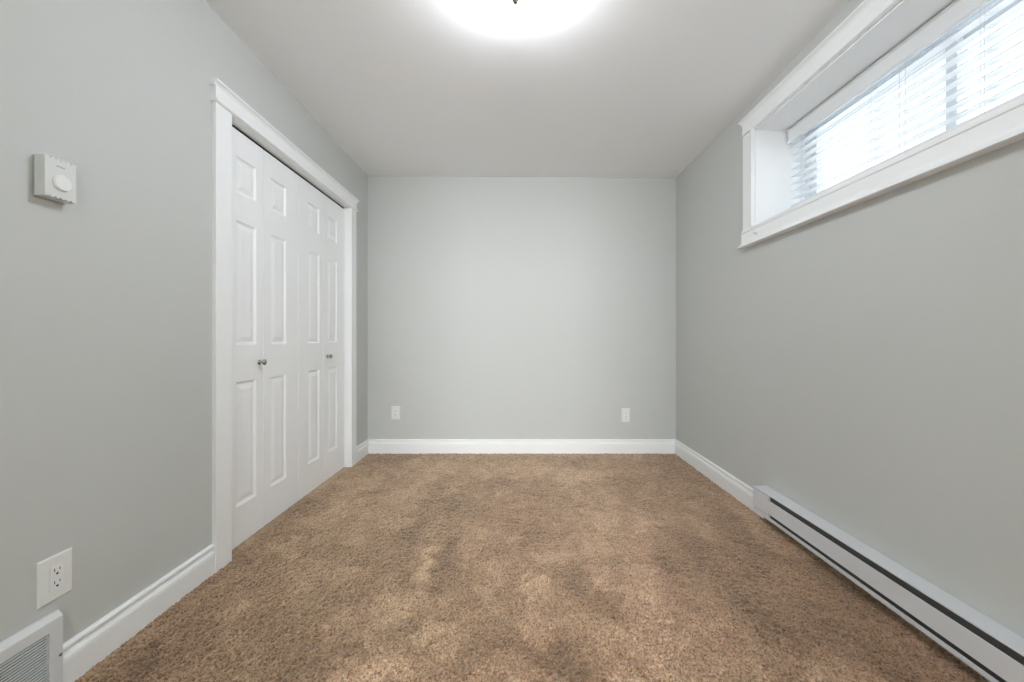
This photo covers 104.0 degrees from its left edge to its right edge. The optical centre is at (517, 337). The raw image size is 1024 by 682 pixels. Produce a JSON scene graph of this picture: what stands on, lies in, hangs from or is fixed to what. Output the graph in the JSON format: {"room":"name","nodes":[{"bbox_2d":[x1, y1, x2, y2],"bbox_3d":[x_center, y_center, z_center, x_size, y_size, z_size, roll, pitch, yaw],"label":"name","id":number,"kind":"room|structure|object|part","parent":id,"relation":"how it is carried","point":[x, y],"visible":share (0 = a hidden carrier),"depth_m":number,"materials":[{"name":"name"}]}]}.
{"room":"empty basement bedroom","nodes":[
{"label":"empty basement bedroom","id":0,"kind":"room"},
{"bbox_2d":[0,0,367,643],"bbox_3d":[-1.390,-0.253,1.319,0.120,2.660,4.437,0,0,0],"label":"wall","id":1,"kind":"structure","parent":0,"point":[106,296],"depth_m":1.32,"materials":[{"name":"grey paint"}]},
{"bbox_2d":[0,610,62,681],"bbox_3d":[-1.318,0.904,0.949,0.025,0.245,0.407,0,0,0],"label":"air vent","id":2,"kind":"object","parent":1,"relation":"in","point":[34,653],"visible":1,"depth_m":1.09,"materials":[{"name":"white metal"}]},
{"bbox_2d":[32,154,75,204],"bbox_3d":[-1.309,-0.447,1.135,0.041,0.116,0.079,0,0,0],"label":"thermostat","id":3,"kind":"object","parent":1,"relation":"attached to","point":[53,179],"visible":1,"depth_m":1.12,"materials":[{"name":"white plastic"}]},
{"bbox_2d":[36,547,71,608],"bbox_3d":[-1.325,0.686,1.147,0.009,0.127,0.086,0,0,0],"label":"wall outlet","id":4,"kind":"object","parent":1,"relation":"attached to","point":[54,573],"visible":1,"depth_m":1.14,"materials":[{"name":"white plastic"}]},
{"bbox_2d":[49,562,63,591],"bbox_3d":[-1.325,0.686,1.147,0.008,0.067,0.033,0,0,0],"label":"receptacle","id":5,"kind":"object","parent":4,"relation":"attached to","point":[56,569],"depth_m":1.15,"materials":[{"name":"white plastic"}]},
{"bbox_2d":[63,544,214,681],"bbox_3d":[-1.322,0.966,0.418,0.016,0.143,2.636,0,0,0],"label":"baseboard","id":6,"kind":"structure","parent":1,"relation":"attached to","point":[83,651],"depth_m":1.36,"materials":[{"name":"white paint"}]},
{"bbox_2d":[232,127,297,549],"bbox_3d":[-1.365,0.001,2.163,0.070,2.026,0.649,0,0,0],"label":"door","id":7,"kind":"structure","parent":1,"relation":"in","point":[264,190],"depth_m":2.14,"materials":[{"name":"white paint"}]},
{"bbox_3d":[-1.349,0.128,2.112,0.037,0.032,0.032,0,0,0],"label":"knob","id":8,"kind":"part","parent":7,"relation":"part of","materials":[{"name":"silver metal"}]},
{"bbox_2d":[209,78,358,572],"bbox_3d":[-1.371,-0.041,2.491,0.154,2.156,1.541,0,0,0],"label":"trim","id":9,"kind":"structure","parent":1,"relation":"attached to","point":[229,110],"depth_m":1.80,"materials":[{"name":"white paint"}]},
{"bbox_3d":[-1.320,0.005,1.785,0.020,2.064,0.098,0,0,0],"label":"casing leg","id":10,"kind":"part","parent":9,"relation":"part of","materials":[{"name":"white paint"}]},
{"bbox_3d":[-1.320,0.005,3.200,0.020,2.064,0.094,0,0,0],"label":"casing leg","id":11,"kind":"part","parent":9,"relation":"part of","materials":[{"name":"white paint"}]},
{"bbox_2d":[298,176,343,500],"bbox_3d":[-1.365,0.001,2.819,0.070,2.026,0.656,0,0,0],"label":"door","id":12,"kind":"structure","parent":1,"relation":"in","point":[320,219],"depth_m":2.75,"materials":[{"name":"white paint"}]},
{"bbox_2d":[356,439,368,462],"bbox_3d":[-1.322,0.966,3.392,0.016,0.143,0.290,0,0,0],"label":"baseboard","id":13,"kind":"structure","parent":1,"relation":"attached to","point":[362,450],"depth_m":3.38,"materials":[{"name":"white paint"}]},
{"bbox_2d":[368,176,675,438],"bbox_3d":[0.173,-0.253,3.597,3.247,2.660,0.120,0,0,0],"label":"wall","id":14,"kind":"structure","parent":0,"point":[499,307],"depth_m":3.54,"materials":[{"name":"grey paint"}]},
{"bbox_2d":[391,406,399,418],"bbox_3d":[-1.082,0.660,3.533,0.075,0.117,0.009,0,0,0],"label":"wall outlet","id":15,"kind":"object","parent":14,"relation":"attached to","point":[395,410],"visible":1,"depth_m":3.53,"materials":[{"name":"white plastic"}]},
{"bbox_2d":[368,439,675,453],"bbox_3d":[0.034,0.966,3.529,2.727,0.143,0.016,0,0,0],"label":"baseboard","id":16,"kind":"structure","parent":14,"relation":"attached to","point":[381,446],"depth_m":3.52,"materials":[{"name":"white paint"}]},
{"bbox_2d":[622,408,629,421],"bbox_3d":[0.952,0.681,3.533,0.073,0.122,0.009,0,0,0],"label":"wall outlet","id":17,"kind":"object","parent":14,"relation":"attached to","point":[625,411],"visible":1,"depth_m":3.53,"materials":[{"name":"white plastic"}]},
{"bbox_2d":[624,411,627,418],"bbox_3d":[0.952,0.681,3.532,0.033,0.067,0.008,0,0,0],"label":"receptacle","id":18,"kind":"object","parent":17,"relation":"attached to","point":[625,412],"depth_m":3.53,"materials":[{"name":"white plastic"}]},
{"bbox_2d":[205,0,850,177],"bbox_3d":[0.173,-1.483,1.319,3.247,0.141,4.677,0,0,0],"label":"ceiling","id":19,"kind":"structure","parent":0,"point":[454,88],"depth_m":2.14,"materials":[{"name":"paint"}]},
{"bbox_2d":[74,453,989,681],"bbox_3d":[-0.286,1.019,1.319,3.367,0.020,4.437,0,0,0],"label":"floor","id":20,"kind":"structure","parent":0,"point":[525,567],"depth_m":1.57,"materials":[{"name":"brown carpet"}]},
{"bbox_2d":[676,0,1023,681],"bbox_3d":[1.597,-0.253,1.319,0.400,2.660,4.437,0,0,0],"label":"wall","id":21,"kind":"structure","parent":0,"point":[862,364],"depth_m":1.57,"materials":[{"name":"grey paint"}]},
{"bbox_2d":[675,439,766,518],"bbox_3d":[1.389,0.966,2.892,0.016,0.143,1.291,0,0,0],"label":"baseboard","id":22,"kind":"structure","parent":21,"relation":"attached to","point":[738,489],"depth_m":2.76,"materials":[{"name":"white paint"}]},
{"bbox_2d":[737,0,1023,248],"bbox_3d":[1.516,-0.938,1.577,0.331,0.775,1.783,0,0,0],"label":"trim","id":23,"kind":"structure","parent":21,"relation":"attached to","point":[874,28],"depth_m":1.77,"materials":[{"name":"white paint"}]},
{"bbox_3d":[1.388,-0.943,2.405,0.018,0.577,0.099,0,0,0],"label":"casing leg","id":24,"kind":"part","parent":23,"relation":"part of","materials":[{"name":"white paint"}]},
{"bbox_2d":[753,485,1023,681],"bbox_3d":[1.358,0.896,1.174,0.076,0.134,2.148,0,0,0],"label":"baseboard heater","id":25,"kind":"object","parent":21,"relation":"attached to","point":[993,650],"visible":1,"depth_m":1.36,"materials":[{"name":"white metal"}]},
{"bbox_2d":[805,0,1020,197],"bbox_3d":[1.724,-0.942,1.575,0.085,0.567,1.550,0,0,0],"label":"window","id":26,"kind":"structure","parent":21,"relation":"in","point":[991,4],"depth_m":1.62,"materials":[{"name":"white plastic"}]},
{"bbox_3d":[1.708,-0.942,1.929,0.028,0.495,0.769,0,0,0],"label":"sash","id":27,"kind":"part","parent":26,"relation":"part of","materials":[{"name":"white plastic"}]},
{"bbox_2d":[787,0,1023,206],"bbox_3d":[1.603,-0.960,1.573,0.071,0.502,1.522,0,0,0],"label":"blind","id":28,"kind":"object","parent":26,"relation":"attached to","point":[958,11],"visible":0.88,"depth_m":1.61,"materials":[{"name":"white plastic"}]},
{"bbox_3d":[1.611,-0.963,1.800,0.054,0.400,0.013,0,0,0],"label":"ladder cord","id":29,"kind":"part","parent":28,"relation":"part of","materials":[{"name":"white fabric"}]},
{"bbox_3d":[1.577,-0.921,1.655,0.012,0.424,0.012,0,0,0],"label":"pull cord","id":30,"kind":"part","parent":28,"relation":"part of","materials":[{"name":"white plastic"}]},
{"bbox_3d":[1.577,-0.921,1.630,0.012,0.424,0.012,0,0,0],"label":"pull cord","id":31,"kind":"part","parent":28,"relation":"part of","materials":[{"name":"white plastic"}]},
{"bbox_3d":[1.611,-0.763,1.573,0.050,0.016,1.514,0,0,0],"label":"rail","id":32,"kind":"part","parent":28,"relation":"part of","materials":[{"name":"white plastic"}]},
{"bbox_3d":[1.611,-0.963,1.365,0.054,0.400,0.013,0,0,0],"label":"ladder cord","id":33,"kind":"part","parent":28,"relation":"part of","materials":[{"name":"white fabric"}]},
{"bbox_3d":[1.741,-0.942,1.220,0.028,0.495,0.769,0,0,0],"label":"sash","id":34,"kind":"part","parent":26,"relation":"part of","materials":[{"name":"white plastic"}]}
]}

